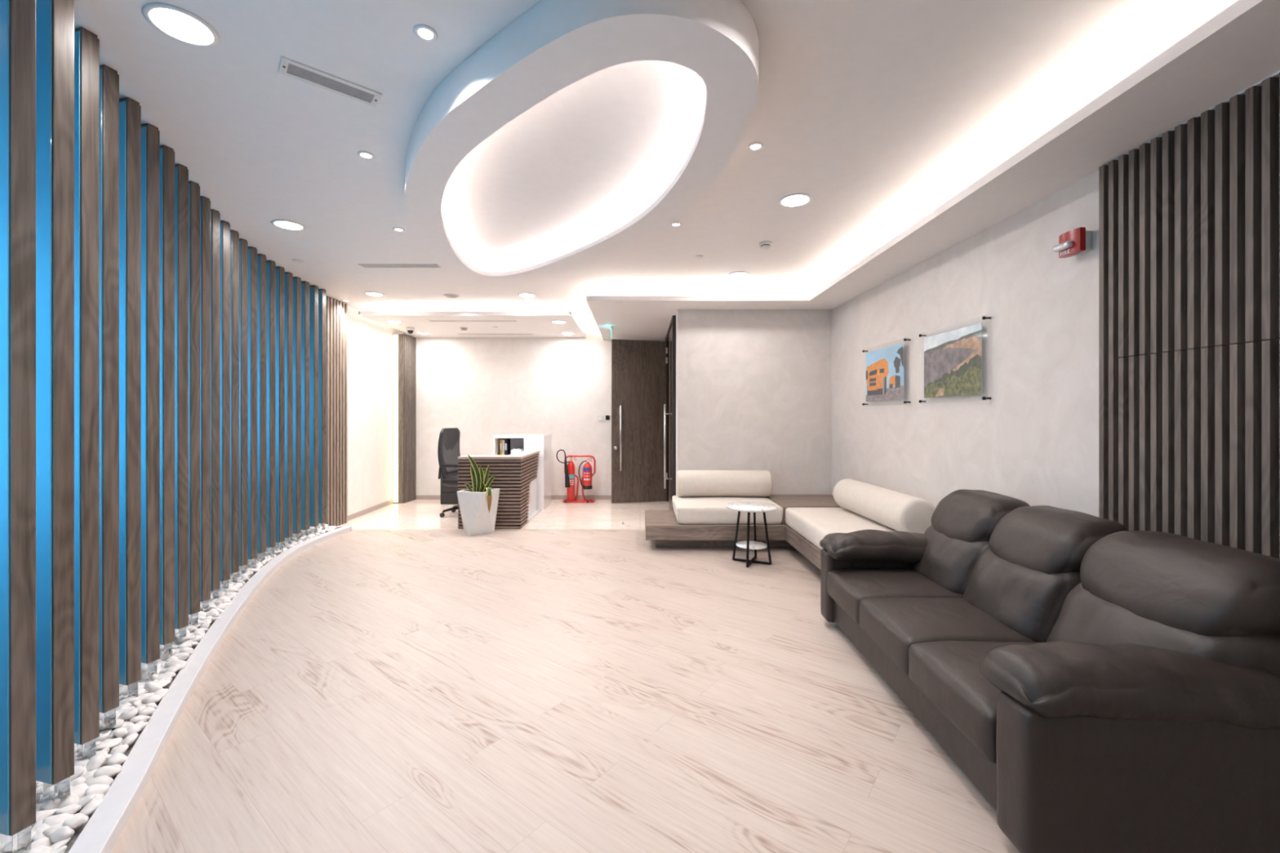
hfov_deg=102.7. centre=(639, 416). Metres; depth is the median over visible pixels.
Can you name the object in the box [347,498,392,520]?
baseboard
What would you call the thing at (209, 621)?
pebble
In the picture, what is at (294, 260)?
sprinkler cover
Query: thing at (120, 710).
pebble
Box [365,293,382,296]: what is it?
diffuser
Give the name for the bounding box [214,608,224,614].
pebble
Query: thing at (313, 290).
wooden slat
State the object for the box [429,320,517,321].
diffuser
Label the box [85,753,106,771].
pebble
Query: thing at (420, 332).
recessed light
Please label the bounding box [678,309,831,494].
wall
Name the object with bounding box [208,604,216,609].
pebble
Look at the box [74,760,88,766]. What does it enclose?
pebble
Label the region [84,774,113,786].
pebble
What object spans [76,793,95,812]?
pebble
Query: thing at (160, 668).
pebble
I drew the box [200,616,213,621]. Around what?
pebble
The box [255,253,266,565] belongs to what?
wooden slat
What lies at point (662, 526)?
platform
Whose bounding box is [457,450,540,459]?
countertop
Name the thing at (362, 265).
ceiling vent
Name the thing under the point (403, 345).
wall column
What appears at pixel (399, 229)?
recessed light
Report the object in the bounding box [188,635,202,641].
pebble
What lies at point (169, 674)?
pebble
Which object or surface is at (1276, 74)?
trim
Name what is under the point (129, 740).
pebble
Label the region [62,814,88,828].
pebble
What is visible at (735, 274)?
recessed light
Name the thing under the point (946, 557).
cushion
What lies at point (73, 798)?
pebble
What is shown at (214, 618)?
pebble
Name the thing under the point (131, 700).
pebble
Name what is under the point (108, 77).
wooden slat
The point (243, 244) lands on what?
wooden slat
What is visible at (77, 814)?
pebble
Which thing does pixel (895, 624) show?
seat cushion
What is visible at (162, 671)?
pebble
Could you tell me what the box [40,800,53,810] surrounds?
pebble
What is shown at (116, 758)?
pebble
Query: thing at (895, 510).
bolster cushion
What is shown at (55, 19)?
wooden slat
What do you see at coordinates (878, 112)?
ceiling
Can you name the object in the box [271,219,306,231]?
recessed light
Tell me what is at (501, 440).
ring binder
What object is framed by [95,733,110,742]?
pebble
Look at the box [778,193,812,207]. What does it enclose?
recessed light
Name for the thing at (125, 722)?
pebble
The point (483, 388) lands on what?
wall
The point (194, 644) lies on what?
pebble
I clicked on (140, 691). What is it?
pebble
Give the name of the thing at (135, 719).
pebble
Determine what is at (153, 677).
pebble
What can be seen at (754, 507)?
side table
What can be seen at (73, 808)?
pebble
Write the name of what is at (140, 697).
pebble
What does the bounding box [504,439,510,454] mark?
ring binder
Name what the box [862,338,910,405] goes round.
picture
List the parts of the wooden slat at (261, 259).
panel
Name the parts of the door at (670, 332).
handle, glass panel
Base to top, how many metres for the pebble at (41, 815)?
0.046 m
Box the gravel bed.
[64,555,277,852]
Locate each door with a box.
[611,339,667,502]
[663,327,671,510]
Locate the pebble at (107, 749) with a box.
[98,747,110,753]
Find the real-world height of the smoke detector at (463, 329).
0.046 m
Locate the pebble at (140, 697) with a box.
[137,692,155,700]
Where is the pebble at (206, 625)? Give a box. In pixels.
[200,622,209,628]
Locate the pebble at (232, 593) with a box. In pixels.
[224,591,239,595]
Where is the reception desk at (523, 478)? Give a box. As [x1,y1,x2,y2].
[457,433,551,528]
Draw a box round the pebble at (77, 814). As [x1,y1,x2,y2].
[72,813,85,831]
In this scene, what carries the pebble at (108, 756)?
on the gravel bed
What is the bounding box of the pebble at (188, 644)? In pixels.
[177,641,191,648]
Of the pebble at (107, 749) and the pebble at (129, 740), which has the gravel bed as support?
the pebble at (107, 749)
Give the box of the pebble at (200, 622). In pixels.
[198,619,204,625]
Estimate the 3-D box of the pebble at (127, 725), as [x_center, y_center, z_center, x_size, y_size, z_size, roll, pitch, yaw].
[-2.063,1.258,2.058,0.048,0.042,0.052,0,0,42]
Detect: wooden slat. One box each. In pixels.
[0,0,35,852]
[35,0,74,808]
[74,26,99,760]
[99,64,119,734]
[119,97,141,706]
[141,123,159,681]
[160,145,174,661]
[173,164,188,645]
[188,181,199,633]
[200,195,210,612]
[208,208,220,601]
[217,220,230,591]
[228,230,239,582]
[237,238,248,576]
[246,246,257,568]
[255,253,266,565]
[265,260,275,557]
[274,266,284,555]
[283,271,293,549]
[291,276,301,542]
[300,280,309,537]
[308,284,318,533]
[317,288,326,529]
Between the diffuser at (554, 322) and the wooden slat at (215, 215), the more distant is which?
the diffuser at (554, 322)
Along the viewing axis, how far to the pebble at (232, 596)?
3.50 m
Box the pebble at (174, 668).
[162,663,181,674]
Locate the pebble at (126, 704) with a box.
[116,702,133,708]
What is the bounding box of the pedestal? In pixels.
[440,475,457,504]
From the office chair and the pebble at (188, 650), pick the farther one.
the office chair
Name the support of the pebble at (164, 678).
on the pebble at (169, 674)
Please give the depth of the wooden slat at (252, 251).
4.14 m
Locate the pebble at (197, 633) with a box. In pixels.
[191,631,204,642]
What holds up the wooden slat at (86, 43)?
on the gravel bed
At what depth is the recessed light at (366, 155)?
2.68 m
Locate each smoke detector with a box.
[460,327,467,331]
[759,240,772,250]
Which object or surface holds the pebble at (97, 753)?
on the pebble at (108, 756)
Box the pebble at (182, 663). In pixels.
[166,659,186,669]
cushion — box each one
[671,495,782,524]
[675,470,773,496]
[785,507,897,549]
[826,568,963,625]
[832,478,935,533]
[858,597,1035,675]
[908,640,1039,763]
[911,525,990,595]
[963,547,1080,642]
[1046,582,1279,678]
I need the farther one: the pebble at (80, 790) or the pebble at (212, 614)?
the pebble at (212, 614)
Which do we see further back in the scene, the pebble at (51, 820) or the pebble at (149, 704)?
the pebble at (149, 704)
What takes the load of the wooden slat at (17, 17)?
on the gravel bed
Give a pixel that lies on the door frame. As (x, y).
(673, 323)
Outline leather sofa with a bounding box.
[819,488,1279,852]
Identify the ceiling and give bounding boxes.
[74,0,1228,328]
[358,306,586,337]
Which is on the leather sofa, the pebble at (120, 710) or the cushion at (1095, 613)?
the cushion at (1095, 613)
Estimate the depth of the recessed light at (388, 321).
6.67 m
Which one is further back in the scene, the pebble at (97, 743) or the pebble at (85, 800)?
the pebble at (97, 743)
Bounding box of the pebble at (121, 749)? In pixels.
[111,743,128,755]
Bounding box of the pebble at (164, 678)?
[158,677,172,684]
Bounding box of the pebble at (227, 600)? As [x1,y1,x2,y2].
[222,598,231,603]
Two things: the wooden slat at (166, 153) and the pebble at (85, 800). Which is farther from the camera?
the wooden slat at (166, 153)
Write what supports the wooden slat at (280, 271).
on the gravel bed
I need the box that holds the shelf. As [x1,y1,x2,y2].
[736,540,767,549]
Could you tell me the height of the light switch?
0.088 m
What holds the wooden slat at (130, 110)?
on the gravel bed
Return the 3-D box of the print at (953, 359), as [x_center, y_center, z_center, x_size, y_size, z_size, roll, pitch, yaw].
[2.161,-0.364,3.564,0.003,0.456,0.630,0,0,-1]
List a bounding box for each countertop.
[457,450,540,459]
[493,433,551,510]
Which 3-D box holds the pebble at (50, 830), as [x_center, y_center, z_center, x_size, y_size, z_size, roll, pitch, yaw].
[-1.747,1.244,1.540,0.042,0.033,0.064,0,0,37]
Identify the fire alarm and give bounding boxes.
[1053,226,1092,257]
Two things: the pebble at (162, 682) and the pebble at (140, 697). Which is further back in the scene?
the pebble at (162, 682)
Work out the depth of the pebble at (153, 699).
2.21 m
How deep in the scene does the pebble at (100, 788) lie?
1.70 m
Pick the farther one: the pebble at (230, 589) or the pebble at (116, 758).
the pebble at (230, 589)
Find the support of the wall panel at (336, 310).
attached to the wall at (370, 342)
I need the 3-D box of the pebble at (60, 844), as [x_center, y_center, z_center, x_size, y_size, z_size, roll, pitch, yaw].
[-1.700,1.254,1.490,0.042,0.024,0.061,0,0,-11]
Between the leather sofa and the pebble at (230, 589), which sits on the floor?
the leather sofa
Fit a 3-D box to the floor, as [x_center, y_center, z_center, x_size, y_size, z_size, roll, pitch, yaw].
[-0.650,1.350,3.250,7.300,0.100,9.700,0,0,0]
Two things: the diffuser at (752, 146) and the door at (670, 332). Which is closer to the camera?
the diffuser at (752, 146)
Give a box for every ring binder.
[500,439,505,454]
[502,440,504,454]
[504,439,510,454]
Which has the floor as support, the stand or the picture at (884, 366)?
the stand
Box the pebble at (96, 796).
[88,793,104,803]
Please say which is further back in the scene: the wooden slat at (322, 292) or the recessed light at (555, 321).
the recessed light at (555, 321)
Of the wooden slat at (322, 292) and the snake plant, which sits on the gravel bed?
the wooden slat at (322, 292)
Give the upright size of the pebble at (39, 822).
0.032 m
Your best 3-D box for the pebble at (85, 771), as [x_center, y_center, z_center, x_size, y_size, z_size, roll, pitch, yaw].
[-1.945,1.240,1.787,0.032,0.033,0.051,0,0,-40]
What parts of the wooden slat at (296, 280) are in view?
panel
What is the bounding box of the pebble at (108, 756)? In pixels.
[101,754,111,766]
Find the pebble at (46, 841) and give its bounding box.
[31,836,53,848]
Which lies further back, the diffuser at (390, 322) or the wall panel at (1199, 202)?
the diffuser at (390, 322)
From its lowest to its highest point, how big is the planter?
0.470 m
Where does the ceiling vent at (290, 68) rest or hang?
in the ceiling at (878, 112)
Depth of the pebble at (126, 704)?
2.16 m
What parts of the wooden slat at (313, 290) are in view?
panel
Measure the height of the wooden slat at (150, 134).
2.640 m
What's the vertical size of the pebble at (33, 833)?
0.026 m
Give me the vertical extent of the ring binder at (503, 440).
0.260 m
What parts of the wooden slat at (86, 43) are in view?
panel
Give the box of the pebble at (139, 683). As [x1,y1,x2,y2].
[137,682,146,686]
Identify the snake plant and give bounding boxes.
[458,454,494,511]
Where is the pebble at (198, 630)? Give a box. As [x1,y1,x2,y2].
[193,629,204,634]
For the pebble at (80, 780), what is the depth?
1.73 m
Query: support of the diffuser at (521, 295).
attached to the recessed light at (522, 295)
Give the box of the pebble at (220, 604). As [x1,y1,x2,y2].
[216,603,226,609]
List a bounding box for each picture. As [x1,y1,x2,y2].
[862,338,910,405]
[918,315,991,403]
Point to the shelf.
(755, 544)
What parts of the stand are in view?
leg, frame, leg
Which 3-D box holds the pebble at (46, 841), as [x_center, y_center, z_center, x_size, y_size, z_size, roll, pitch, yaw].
[-1.750,1.252,1.496,0.042,0.039,0.055,0,0,41]
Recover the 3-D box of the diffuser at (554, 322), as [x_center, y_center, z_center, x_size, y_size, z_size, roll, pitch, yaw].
[-1.057,-1.227,6.671,0.166,0.004,0.166,0,0,41]
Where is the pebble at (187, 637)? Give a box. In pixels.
[180,635,191,642]
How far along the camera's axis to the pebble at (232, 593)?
3.55 m
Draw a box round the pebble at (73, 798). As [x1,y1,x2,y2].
[58,792,79,808]
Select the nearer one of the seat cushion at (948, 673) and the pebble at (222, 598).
the seat cushion at (948, 673)
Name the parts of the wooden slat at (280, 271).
panel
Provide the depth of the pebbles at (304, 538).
5.04 m
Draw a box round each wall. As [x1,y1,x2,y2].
[347,306,403,515]
[403,328,665,495]
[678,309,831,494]
[831,170,1279,517]
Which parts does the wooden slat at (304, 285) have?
panel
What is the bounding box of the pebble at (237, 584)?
[233,582,243,587]
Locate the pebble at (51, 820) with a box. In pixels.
[42,813,74,826]
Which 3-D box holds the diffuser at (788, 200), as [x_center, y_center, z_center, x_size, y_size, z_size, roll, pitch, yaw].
[0.984,-1.367,3.247,0.168,0.004,0.168,0,0,13]
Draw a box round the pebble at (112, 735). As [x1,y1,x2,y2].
[108,733,116,738]
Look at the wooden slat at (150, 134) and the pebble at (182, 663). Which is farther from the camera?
the pebble at (182, 663)
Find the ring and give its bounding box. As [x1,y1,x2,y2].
[404,0,759,278]
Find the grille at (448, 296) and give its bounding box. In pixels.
[445,295,457,297]
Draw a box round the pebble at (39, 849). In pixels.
[26,844,52,852]
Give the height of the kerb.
0.055 m
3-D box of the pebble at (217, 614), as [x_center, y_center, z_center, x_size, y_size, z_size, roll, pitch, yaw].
[-2.654,1.238,3.198,0.046,0.039,0.064,0,0,-37]
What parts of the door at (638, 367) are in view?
handle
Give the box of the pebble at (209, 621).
[203,619,211,623]
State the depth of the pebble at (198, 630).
2.93 m
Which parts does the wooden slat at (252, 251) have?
panel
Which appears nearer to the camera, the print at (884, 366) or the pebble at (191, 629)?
the pebble at (191, 629)
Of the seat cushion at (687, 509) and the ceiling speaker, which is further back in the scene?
the ceiling speaker
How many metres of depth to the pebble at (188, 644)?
2.72 m
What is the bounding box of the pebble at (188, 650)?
[179,646,193,653]
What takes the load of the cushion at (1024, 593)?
on the leather sofa
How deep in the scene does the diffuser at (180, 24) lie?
1.79 m
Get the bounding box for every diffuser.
[149,8,213,44]
[274,221,302,229]
[360,153,371,158]
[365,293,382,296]
[387,320,400,323]
[417,29,433,39]
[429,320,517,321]
[520,293,534,297]
[552,320,564,323]
[750,144,760,149]
[781,195,808,206]
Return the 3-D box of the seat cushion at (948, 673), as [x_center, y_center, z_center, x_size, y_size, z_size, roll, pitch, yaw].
[1.439,1.000,1.851,0.703,0.188,0.537,0,0,2]
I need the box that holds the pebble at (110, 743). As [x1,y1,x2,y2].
[95,737,123,750]
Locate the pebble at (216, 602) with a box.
[213,600,222,605]
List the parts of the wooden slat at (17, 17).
panel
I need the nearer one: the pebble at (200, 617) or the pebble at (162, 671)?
the pebble at (162, 671)
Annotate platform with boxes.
[644,494,841,570]
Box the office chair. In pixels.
[437,427,460,517]
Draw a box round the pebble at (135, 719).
[129,715,151,723]
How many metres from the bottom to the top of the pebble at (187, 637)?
0.041 m
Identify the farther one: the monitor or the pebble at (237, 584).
the monitor
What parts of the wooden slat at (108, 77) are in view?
panel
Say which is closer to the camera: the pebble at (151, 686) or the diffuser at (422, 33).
the diffuser at (422, 33)
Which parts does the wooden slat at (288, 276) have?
panel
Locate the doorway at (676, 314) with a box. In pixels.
[675,314,676,495]
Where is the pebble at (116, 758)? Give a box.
[106,753,127,765]
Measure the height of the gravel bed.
0.030 m
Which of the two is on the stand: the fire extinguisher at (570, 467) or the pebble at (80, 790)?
the fire extinguisher at (570, 467)
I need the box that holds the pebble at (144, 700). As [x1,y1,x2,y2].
[141,694,154,703]
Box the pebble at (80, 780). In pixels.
[71,773,86,786]
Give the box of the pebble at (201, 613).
[198,610,206,617]
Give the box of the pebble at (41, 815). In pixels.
[31,808,58,826]
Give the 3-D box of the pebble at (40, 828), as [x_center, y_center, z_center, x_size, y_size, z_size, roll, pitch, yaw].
[-1.775,1.249,1.526,0.068,0.043,0.054,0,0,11]
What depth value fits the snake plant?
5.73 m
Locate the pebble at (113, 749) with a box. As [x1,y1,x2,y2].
[109,744,122,754]
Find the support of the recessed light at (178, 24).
in the ceiling at (878, 112)
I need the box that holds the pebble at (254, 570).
[248,568,260,572]
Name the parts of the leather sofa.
arm, frame, arm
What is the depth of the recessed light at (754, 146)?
2.59 m
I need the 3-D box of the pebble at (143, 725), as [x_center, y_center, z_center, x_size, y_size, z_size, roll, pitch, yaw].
[-2.015,1.252,2.051,0.041,0.031,0.060,0,0,12]
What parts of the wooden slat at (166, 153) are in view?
panel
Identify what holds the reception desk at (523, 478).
on the floor
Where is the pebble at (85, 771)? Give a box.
[76,763,87,777]
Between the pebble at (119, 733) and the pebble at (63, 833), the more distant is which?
the pebble at (119, 733)
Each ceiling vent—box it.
[279,56,382,107]
[358,264,441,267]
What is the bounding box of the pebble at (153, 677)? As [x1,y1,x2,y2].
[150,674,159,680]
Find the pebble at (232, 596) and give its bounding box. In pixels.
[227,593,234,599]
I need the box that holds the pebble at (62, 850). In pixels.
[49,845,66,852]
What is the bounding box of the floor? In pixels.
[110,499,1020,852]
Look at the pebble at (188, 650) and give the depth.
2.67 m
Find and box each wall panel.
[324,296,347,525]
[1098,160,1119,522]
[1118,71,1279,357]
[1118,338,1279,559]
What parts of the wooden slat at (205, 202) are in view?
panel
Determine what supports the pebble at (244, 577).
on the pebble
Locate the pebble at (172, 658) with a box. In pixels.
[166,656,179,662]
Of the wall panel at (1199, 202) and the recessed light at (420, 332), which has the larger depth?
the recessed light at (420, 332)
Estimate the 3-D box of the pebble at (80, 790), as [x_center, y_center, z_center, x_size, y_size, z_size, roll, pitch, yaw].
[-1.842,1.241,1.679,0.062,0.047,0.078,0,0,8]
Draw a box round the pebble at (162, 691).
[152,688,168,703]
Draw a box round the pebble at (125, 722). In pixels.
[121,720,133,726]
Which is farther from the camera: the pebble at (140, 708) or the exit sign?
the exit sign
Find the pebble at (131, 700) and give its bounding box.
[119,697,138,704]
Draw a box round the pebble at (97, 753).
[95,751,107,755]
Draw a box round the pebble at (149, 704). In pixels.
[145,702,157,708]
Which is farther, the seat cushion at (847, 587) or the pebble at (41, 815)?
the seat cushion at (847, 587)
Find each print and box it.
[866,343,903,401]
[924,322,982,398]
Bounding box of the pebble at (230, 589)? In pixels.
[222,587,238,592]
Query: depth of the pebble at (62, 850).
1.46 m
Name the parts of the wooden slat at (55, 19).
panel, post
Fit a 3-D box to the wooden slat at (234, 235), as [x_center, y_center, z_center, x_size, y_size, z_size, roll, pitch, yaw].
[-3.038,-0.050,3.795,0.105,2.640,0.054,0,0,14]
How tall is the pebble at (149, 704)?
0.041 m
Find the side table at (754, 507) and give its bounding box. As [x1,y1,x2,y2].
[725,501,777,567]
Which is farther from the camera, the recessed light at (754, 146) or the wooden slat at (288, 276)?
the wooden slat at (288, 276)
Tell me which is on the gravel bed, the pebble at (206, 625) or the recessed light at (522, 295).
the pebble at (206, 625)
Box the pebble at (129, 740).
[123,733,137,745]
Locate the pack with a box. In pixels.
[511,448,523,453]
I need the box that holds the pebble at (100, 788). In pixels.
[84,783,110,795]
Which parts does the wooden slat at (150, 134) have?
panel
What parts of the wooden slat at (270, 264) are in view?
panel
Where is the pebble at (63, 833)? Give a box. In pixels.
[48,826,74,843]
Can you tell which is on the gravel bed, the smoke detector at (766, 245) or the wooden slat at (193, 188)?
the wooden slat at (193, 188)
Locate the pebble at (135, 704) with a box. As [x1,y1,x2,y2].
[133,700,144,706]
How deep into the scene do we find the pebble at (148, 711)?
2.14 m
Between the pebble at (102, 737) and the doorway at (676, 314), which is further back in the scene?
the doorway at (676, 314)
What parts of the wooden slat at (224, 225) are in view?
panel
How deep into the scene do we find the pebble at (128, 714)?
2.09 m
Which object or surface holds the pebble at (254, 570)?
on the gravel bed
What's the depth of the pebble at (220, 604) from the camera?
3.31 m
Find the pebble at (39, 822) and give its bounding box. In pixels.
[31,819,43,830]
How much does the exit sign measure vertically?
0.150 m
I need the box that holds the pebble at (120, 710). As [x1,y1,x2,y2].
[115,706,135,714]
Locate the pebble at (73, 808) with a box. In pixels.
[54,804,81,814]
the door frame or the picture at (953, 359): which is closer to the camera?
the picture at (953, 359)
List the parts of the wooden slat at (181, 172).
panel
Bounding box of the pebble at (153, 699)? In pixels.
[146,694,161,703]
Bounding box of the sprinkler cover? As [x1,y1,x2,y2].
[292,259,304,262]
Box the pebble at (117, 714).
[115,711,119,719]
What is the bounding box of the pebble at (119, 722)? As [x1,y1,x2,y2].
[114,718,124,728]
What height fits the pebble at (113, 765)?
0.029 m
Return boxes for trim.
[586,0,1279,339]
[676,309,678,495]
[1106,71,1279,164]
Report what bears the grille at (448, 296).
attached to the ceiling speaker
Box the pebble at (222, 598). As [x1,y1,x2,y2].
[215,596,225,603]
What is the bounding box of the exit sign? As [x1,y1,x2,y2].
[609,326,612,339]
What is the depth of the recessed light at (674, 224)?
3.65 m
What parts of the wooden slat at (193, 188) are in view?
panel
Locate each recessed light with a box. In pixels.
[142,2,219,48]
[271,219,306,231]
[356,151,374,159]
[364,291,384,296]
[386,320,402,323]
[392,226,404,231]
[413,24,437,42]
[415,331,430,334]
[518,293,536,297]
[551,320,566,323]
[561,332,574,334]
[670,222,681,226]
[728,271,749,277]
[747,142,764,151]
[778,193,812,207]
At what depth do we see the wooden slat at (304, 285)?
5.20 m
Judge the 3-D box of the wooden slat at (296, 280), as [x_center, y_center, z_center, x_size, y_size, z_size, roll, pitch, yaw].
[-3.413,-0.050,5.059,0.105,2.640,0.054,0,0,14]
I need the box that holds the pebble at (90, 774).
[82,770,96,778]
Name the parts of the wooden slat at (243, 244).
panel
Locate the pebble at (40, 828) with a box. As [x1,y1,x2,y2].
[31,822,50,841]
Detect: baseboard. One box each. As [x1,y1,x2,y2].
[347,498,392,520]
[415,495,611,499]
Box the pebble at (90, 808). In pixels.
[79,798,102,816]
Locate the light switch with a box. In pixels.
[597,415,603,421]
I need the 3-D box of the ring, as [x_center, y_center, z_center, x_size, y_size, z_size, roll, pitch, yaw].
[-0.553,-1.292,3.035,1.524,0.154,3.254,0,0,-32]
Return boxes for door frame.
[665,315,675,510]
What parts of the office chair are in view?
armrest, backrest, seat, leg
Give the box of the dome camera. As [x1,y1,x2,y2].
[405,327,414,333]
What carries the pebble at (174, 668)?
on the gravel bed
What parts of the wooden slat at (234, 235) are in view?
panel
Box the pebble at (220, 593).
[217,591,225,598]
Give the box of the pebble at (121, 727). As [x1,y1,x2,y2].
[111,726,126,737]
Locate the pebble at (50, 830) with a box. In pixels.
[42,822,74,836]
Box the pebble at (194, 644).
[191,641,199,648]
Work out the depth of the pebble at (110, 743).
1.90 m
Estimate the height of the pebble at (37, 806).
0.027 m
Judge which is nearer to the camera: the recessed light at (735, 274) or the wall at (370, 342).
the recessed light at (735, 274)
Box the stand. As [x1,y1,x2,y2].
[562,455,595,502]
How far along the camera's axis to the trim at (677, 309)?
5.75 m
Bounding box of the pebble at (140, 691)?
[137,688,146,696]
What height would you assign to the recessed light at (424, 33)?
0.007 m
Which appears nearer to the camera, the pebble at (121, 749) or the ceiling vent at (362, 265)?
the pebble at (121, 749)
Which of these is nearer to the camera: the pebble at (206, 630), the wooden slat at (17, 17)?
the wooden slat at (17, 17)
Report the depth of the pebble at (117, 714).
2.09 m
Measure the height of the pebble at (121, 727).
0.033 m
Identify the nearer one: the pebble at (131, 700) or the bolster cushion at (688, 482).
the pebble at (131, 700)
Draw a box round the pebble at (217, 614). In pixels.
[213,610,219,617]
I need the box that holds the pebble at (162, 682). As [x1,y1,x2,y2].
[155,680,170,687]
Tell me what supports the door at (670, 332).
in the wall at (754, 385)
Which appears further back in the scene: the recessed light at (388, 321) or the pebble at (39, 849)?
the recessed light at (388, 321)
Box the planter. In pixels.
[457,488,499,535]
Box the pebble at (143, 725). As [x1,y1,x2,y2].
[137,721,148,732]
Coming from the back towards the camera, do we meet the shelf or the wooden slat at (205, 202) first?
the shelf
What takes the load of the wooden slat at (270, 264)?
on the gravel bed
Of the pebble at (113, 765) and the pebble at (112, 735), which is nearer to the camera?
the pebble at (113, 765)
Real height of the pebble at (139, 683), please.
0.050 m
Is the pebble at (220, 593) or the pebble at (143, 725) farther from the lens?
the pebble at (220, 593)
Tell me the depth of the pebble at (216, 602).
3.35 m
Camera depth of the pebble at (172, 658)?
2.57 m
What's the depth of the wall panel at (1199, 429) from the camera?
1.99 m
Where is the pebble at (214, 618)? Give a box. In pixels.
[211,617,221,622]
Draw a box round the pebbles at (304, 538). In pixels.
[31,524,339,827]
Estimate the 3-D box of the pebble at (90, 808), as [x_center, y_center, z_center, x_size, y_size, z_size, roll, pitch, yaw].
[-1.758,1.253,1.639,0.046,0.032,0.066,0,0,16]
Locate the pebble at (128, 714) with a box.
[118,707,137,720]
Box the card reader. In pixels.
[605,415,609,420]
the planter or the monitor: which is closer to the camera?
the planter
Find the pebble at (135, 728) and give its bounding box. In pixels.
[123,724,140,738]
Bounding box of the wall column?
[392,333,415,503]
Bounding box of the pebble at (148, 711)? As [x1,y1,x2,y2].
[137,706,156,716]
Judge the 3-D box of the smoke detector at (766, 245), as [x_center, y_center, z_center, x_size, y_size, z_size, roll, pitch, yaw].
[0.996,-1.347,4.059,0.104,0.046,0.104,0,0,0]
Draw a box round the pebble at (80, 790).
[70,785,89,799]
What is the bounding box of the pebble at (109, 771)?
[93,765,121,777]
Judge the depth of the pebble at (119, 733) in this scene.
1.97 m
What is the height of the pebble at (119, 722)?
0.029 m
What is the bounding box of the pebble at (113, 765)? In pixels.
[111,764,121,768]
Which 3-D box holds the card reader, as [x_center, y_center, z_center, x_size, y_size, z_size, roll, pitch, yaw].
[-0.506,0.025,7.993,0.062,0.072,0.014,0,0,0]
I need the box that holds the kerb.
[67,525,351,852]
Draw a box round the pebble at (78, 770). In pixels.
[70,765,84,781]
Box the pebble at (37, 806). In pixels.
[35,803,43,812]
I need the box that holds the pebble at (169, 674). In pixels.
[154,671,173,679]
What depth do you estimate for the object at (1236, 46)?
2.41 m
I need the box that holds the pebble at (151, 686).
[143,681,162,693]
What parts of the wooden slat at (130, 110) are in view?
panel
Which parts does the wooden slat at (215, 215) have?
panel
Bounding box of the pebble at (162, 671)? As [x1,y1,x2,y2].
[159,667,167,674]
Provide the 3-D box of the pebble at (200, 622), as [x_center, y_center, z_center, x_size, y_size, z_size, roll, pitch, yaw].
[-2.626,1.229,3.048,0.060,0.038,0.039,0,0,-35]
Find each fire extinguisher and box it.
[556,449,576,500]
[578,457,592,489]
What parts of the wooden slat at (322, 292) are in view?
panel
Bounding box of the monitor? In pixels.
[510,439,524,454]
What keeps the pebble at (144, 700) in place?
on the pebble at (162, 691)
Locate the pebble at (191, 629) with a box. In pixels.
[186,626,196,632]
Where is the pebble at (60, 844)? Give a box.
[49,837,71,851]
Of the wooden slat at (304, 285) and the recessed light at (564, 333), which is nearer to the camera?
the wooden slat at (304, 285)
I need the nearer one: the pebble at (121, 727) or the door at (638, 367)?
the pebble at (121, 727)
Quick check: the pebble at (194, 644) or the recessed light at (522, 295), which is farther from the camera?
the recessed light at (522, 295)
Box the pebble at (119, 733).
[112,728,128,737]
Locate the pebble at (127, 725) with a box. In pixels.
[122,723,133,728]
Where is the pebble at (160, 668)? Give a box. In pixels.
[156,666,164,671]
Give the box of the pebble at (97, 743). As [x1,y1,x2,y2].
[95,741,102,746]
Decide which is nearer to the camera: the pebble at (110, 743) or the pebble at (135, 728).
the pebble at (110, 743)
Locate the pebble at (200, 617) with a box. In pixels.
[198,615,205,619]
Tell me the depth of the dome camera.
7.09 m
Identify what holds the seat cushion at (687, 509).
on the platform
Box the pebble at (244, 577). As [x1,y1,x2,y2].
[240,574,248,581]
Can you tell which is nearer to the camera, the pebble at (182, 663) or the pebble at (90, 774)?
the pebble at (90, 774)
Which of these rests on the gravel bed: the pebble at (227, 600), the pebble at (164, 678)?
the pebble at (227, 600)
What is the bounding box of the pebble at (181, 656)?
[176,653,188,660]
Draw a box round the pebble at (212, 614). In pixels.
[205,611,215,617]
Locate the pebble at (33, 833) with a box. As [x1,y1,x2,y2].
[31,829,35,842]
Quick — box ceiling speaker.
[443,293,459,297]
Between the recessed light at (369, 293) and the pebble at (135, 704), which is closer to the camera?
the pebble at (135, 704)
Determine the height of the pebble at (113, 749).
0.034 m
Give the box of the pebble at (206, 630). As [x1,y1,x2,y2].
[193,627,208,632]
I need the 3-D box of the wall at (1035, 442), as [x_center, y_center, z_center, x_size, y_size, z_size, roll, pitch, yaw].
[2.278,-0.035,2.150,0.100,2.670,7.505,0,0,-1]
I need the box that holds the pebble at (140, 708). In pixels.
[135,705,146,715]

